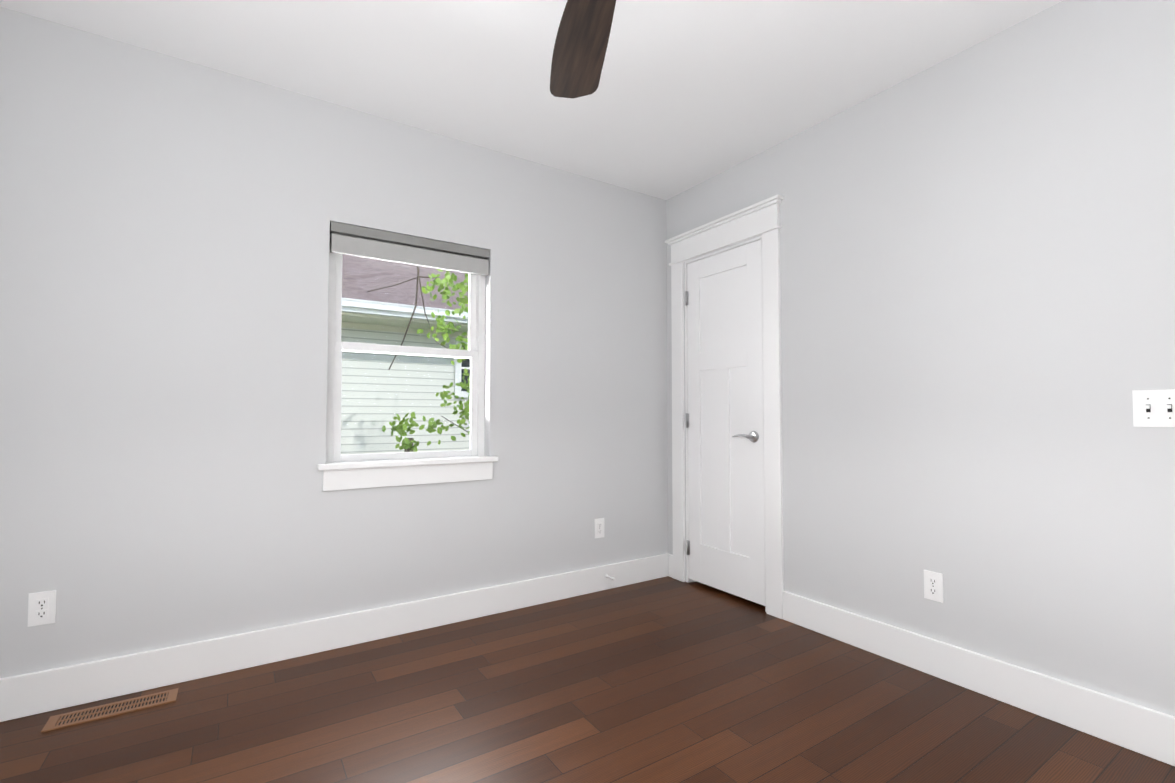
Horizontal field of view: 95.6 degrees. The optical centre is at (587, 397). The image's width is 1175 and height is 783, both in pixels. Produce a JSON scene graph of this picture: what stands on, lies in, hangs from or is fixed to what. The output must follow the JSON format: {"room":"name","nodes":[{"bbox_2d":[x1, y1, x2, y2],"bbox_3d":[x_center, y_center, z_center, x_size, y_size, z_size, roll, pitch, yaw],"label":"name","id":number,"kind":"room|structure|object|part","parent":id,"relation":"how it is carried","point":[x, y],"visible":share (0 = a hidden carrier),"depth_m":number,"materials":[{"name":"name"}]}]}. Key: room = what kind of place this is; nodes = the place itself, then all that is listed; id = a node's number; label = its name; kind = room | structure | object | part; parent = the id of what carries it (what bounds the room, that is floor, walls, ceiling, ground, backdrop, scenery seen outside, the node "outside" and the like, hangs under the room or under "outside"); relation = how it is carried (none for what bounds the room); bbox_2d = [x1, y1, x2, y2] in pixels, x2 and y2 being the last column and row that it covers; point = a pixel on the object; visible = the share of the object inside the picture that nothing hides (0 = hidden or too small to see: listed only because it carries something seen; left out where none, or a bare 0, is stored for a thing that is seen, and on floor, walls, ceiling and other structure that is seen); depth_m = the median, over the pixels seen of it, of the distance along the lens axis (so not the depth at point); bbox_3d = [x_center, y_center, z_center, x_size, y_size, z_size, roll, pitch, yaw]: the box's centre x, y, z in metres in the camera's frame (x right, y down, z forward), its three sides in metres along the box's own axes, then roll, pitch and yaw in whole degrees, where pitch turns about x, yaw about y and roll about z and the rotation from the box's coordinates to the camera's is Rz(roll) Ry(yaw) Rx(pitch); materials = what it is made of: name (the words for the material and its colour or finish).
{"room":"empty bedroom","nodes":[
{"label":"empty bedroom","id":0,"kind":"room"},
{"bbox_2d":[0,7,667,677],"bbox_3d":[-0.549,-0.102,2.946,4.470,2.500,0.170,1,-2,-33],"label":"wall","id":1,"kind":"structure","parent":0,"point":[164,257],"depth_m":2.26,"materials":[{"name":"paint"}]},
{"bbox_2d":[27,590,55,626],"bbox_3d":[-1.946,0.750,1.901,0.070,0.115,0.007,1,-2,-33],"label":"outlet","id":2,"kind":"object","parent":1,"relation":"attached to","point":[41,608],"visible":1,"depth_m":1.90,"materials":[{"name":"plastic"}]},
{"bbox_2d":[0,553,668,721],"bbox_3d":[-0.867,1.065,2.590,3.350,0.145,0.016,1,-2,-33],"label":"baseboard","id":3,"kind":"structure","parent":1,"relation":"attached to","point":[32,693],"depth_m":2.29,"materials":[{"name":"paint"}]},
{"bbox_2d":[326,234,484,461],"bbox_3d":[-0.915,-0.238,2.742,0.790,1.140,0.080,1,-2,-33],"label":"window","id":4,"kind":"structure","parent":1,"relation":"in","point":[474,353],"depth_m":2.70,"materials":[{"name":"plastic"}]},
{"bbox_3d":[-0.913,-0.230,2.739,0.654,1.019,0.037,1,-2,-33],"label":"glass","id":5,"kind":"part","parent":4,"relation":"part of","materials":[{"name":"clear glass"}]},
{"bbox_2d":[330,221,488,275],"bbox_3d":[-0.874,-0.738,2.694,0.778,0.139,0.063,1,-2,-33],"label":"roller shade","id":6,"kind":"object","parent":4,"relation":"attached to","point":[353,240],"visible":1,"depth_m":2.64,"materials":[{"name":"fabric"}]},
{"bbox_2d":[317,456,497,470],"bbox_3d":[-0.862,0.318,2.643,0.860,0.026,0.112,1,-2,-33],"label":"window sill","id":7,"kind":"structure","parent":1,"relation":"attached to","point":[390,463],"depth_m":2.58,"materials":[{"name":"paint"}]},
{"bbox_2d":[323,462,492,490],"bbox_3d":[-0.850,0.378,2.623,0.814,0.095,0.016,1,-2,-33],"label":"trim","id":8,"kind":"structure","parent":1,"relation":"attached to","point":[342,479],"depth_m":2.59,"materials":[{"name":"paint"}]},
{"bbox_2d":[594,518,603,537],"bbox_3d":[0.073,0.786,3.218,0.070,0.115,0.007,1,-2,-33],"label":"outlet","id":9,"kind":"object","parent":1,"relation":"attached to","point":[599,528],"visible":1,"depth_m":3.21,"materials":[{"name":"plastic"}]},
{"bbox_2d":[0,0,1062,199],"bbox_3d":[2.455,-1.430,2.382,8.840,0.120,4.470,1,-2,-33],"label":"ceiling","id":10,"kind":"structure","parent":0,"point":[686,95],"depth_m":2.17,"materials":[{"name":"paint"}]},
{"bbox_2d":[550,0,615,98],"bbox_3d":[-0.028,-1.161,1.133,1.054,0.498,1.118,1,-2,-33],"label":"fan","id":11,"kind":"object","parent":10,"relation":"hanging from","point":[581,43],"visible":1,"depth_m":1.55,"materials":[{"name":"brown wood"}]},
{"bbox_2d":[0,576,1174,782],"bbox_3d":[2.467,1.186,2.233,8.650,0.120,4.350,1,-2,-33],"label":"floor","id":12,"kind":"structure","parent":0,"point":[667,679],"depth_m":1.85,"materials":[{"name":"brown wood"}]},
{"bbox_2d":[41,688,178,732],"bbox_3d":[-1.694,1.113,1.910,0.355,0.005,0.104,1,-2,-33],"label":"floor vent","id":13,"kind":"object","parent":12,"relation":"in","point":[103,711],"visible":1,"depth_m":1.90,"materials":[{"name":"brown metal"}]},
{"bbox_2d":[666,0,1174,715],"bbox_3d":[1.756,-0.139,1.782,0.120,2.500,4.300,1,-2,-33],"label":"wall","id":14,"kind":"structure","parent":0,"point":[978,284],"depth_m":2.01,"materials":[{"name":"paint"}]},
{"bbox_2d":[665,194,783,618],"bbox_3d":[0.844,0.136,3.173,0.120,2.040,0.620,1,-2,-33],"label":"door frame","id":15,"kind":"structure","parent":14,"relation":"attached to","point":[688,580],"depth_m":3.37,"materials":[{"name":"paint"}]},
{"bbox_2d":[685,240,764,605],"bbox_3d":[0.786,0.131,3.144,0.085,1.994,0.597,1,-2,-33],"label":"closet door","id":16,"kind":"structure","parent":14,"relation":"in","point":[724,426],"depth_m":3.12,"materials":[{"name":"paint"}]},
{"bbox_3d":[0.877,0.214,2.969,0.050,0.064,0.149,1,-2,-33],"label":"handle","id":17,"kind":"part","parent":16,"relation":"part of","materials":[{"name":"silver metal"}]},
{"bbox_2d":[669,554,1174,765],"bbox_3d":[1.514,1.046,1.992,0.016,0.145,3.580,1,-2,-33],"label":"baseboard","id":18,"kind":"structure","parent":14,"relation":"attached to","point":[1146,731],"depth_m":1.96,"materials":[{"name":"paint"}]},
{"bbox_2d":[924,570,942,602],"bbox_3d":[1.408,0.766,2.171,0.007,0.115,0.070,1,-2,-33],"label":"outlet","id":19,"kind":"object","parent":14,"relation":"attached to","point":[933,585],"visible":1,"depth_m":2.17,"materials":[{"name":"plastic"}]},
{"bbox_2d":[1132,389,1174,426],"bbox_3d":[1.761,0.032,1.644,0.017,0.115,0.115,1,-2,-33],"label":"toggle light switch","id":20,"kind":"object","parent":14,"relation":"attached to","point":[1153,408],"visible":1,"depth_m":1.65,"materials":[{"name":"plastic"}]},
{"label":"outside","id":21,"kind":"structure","parent":0,"visible":0},
{"bbox_3d":[-3.092,2.874,8.370,18.000,0.100,11.810,1,-2,-33],"label":"ground","id":22,"kind":"structure","parent":21,"visible":0},
{"bbox_2d":[341,254,469,454],"bbox_3d":[-2.199,-0.214,8.016,13.000,6.050,4.545,1,-2,-33],"label":"house","id":23,"kind":"structure","parent":22,"relation":"on","point":[418,371],"depth_m":5.97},
{"bbox_2d":[367,266,469,451],"bbox_3d":[-1.172,0.601,4.505,1.359,4.196,0.727,1,-2,-33],"label":"tree","id":24,"kind":"object","parent":22,"relation":"on","point":[433,424],"depth_m":4.36,"materials":[{"name":"green plant"}]}
]}

